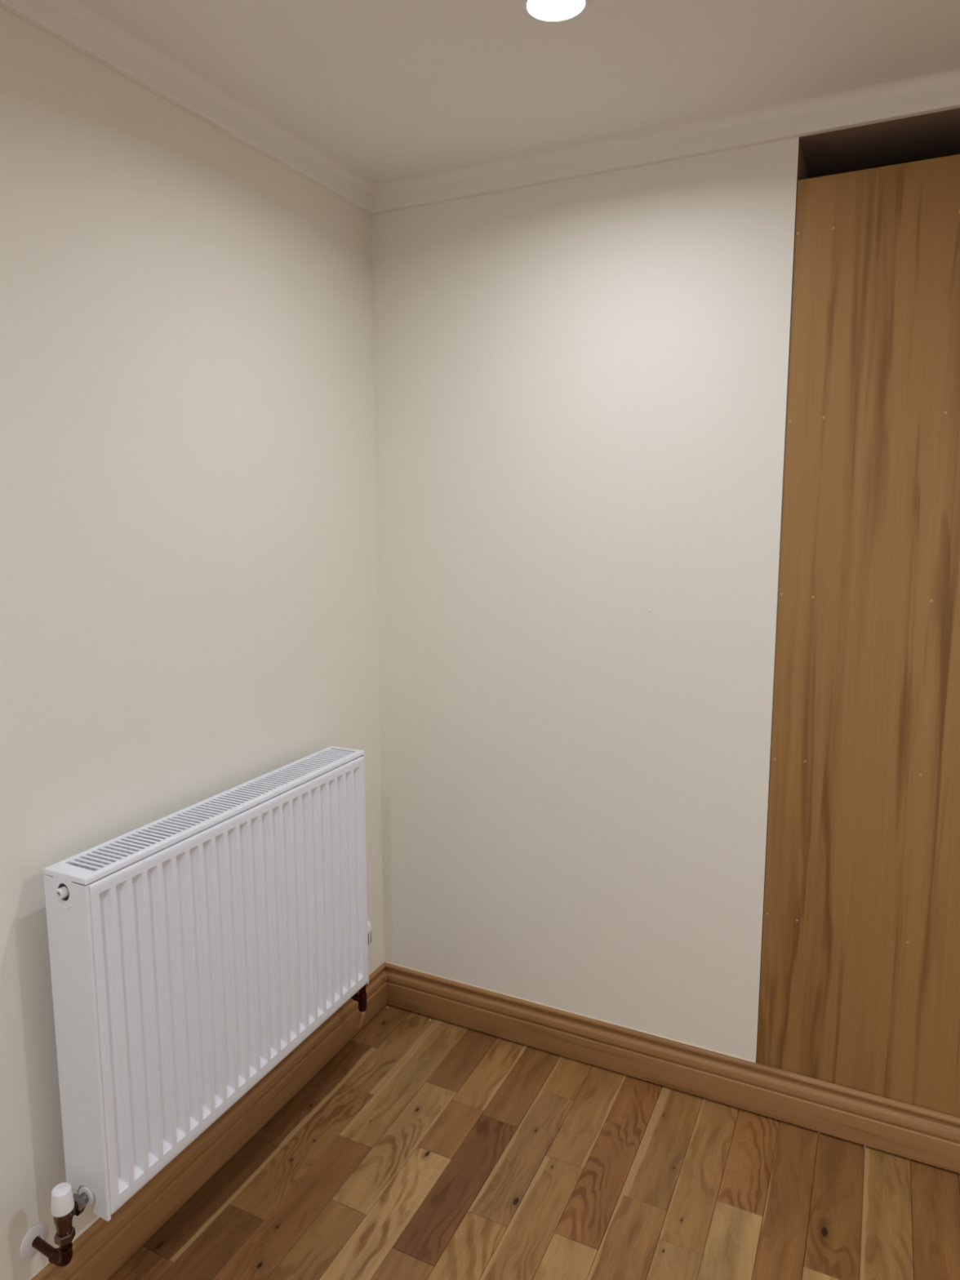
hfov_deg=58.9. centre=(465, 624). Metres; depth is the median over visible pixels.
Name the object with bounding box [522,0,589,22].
recessed light
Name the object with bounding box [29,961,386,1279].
baseboard
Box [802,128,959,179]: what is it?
wall
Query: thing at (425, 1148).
floor
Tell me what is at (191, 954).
radiator
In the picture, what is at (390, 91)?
ceiling
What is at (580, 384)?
wall
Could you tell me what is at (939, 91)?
trim
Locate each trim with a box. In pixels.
[0,0,375,215]
[371,67,959,215]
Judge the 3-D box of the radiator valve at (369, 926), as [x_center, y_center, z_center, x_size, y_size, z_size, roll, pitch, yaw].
[-0.275,0.843,2.191,0.047,0.146,0.081,4,9,26]
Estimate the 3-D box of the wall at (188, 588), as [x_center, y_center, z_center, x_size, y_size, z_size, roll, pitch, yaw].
[-0.997,0.189,0.959,0.100,2.250,3.200,4,9,26]
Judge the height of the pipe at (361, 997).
0.161 m
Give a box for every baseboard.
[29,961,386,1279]
[384,960,959,1173]
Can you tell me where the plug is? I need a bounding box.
[54,883,69,899]
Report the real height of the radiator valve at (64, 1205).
0.095 m
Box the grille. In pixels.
[43,746,364,884]
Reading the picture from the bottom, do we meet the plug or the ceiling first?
the plug
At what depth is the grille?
1.62 m
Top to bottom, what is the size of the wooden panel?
2.011 m
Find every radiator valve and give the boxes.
[50,1182,94,1246]
[367,920,371,970]
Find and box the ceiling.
[80,0,959,184]
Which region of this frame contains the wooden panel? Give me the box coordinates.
[755,154,959,1117]
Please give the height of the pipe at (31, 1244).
0.081 m
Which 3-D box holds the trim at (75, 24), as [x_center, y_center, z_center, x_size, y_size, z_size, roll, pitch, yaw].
[-0.915,-0.900,0.824,0.042,0.055,3.100,4,9,26]
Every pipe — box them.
[20,1222,72,1266]
[350,984,366,1028]
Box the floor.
[107,1004,959,1279]
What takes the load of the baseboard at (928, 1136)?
attached to the wall at (580, 384)
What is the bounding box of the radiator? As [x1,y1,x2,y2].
[43,746,368,1221]
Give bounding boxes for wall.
[0,7,384,1279]
[371,107,959,1062]
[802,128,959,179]
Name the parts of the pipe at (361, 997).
drain spout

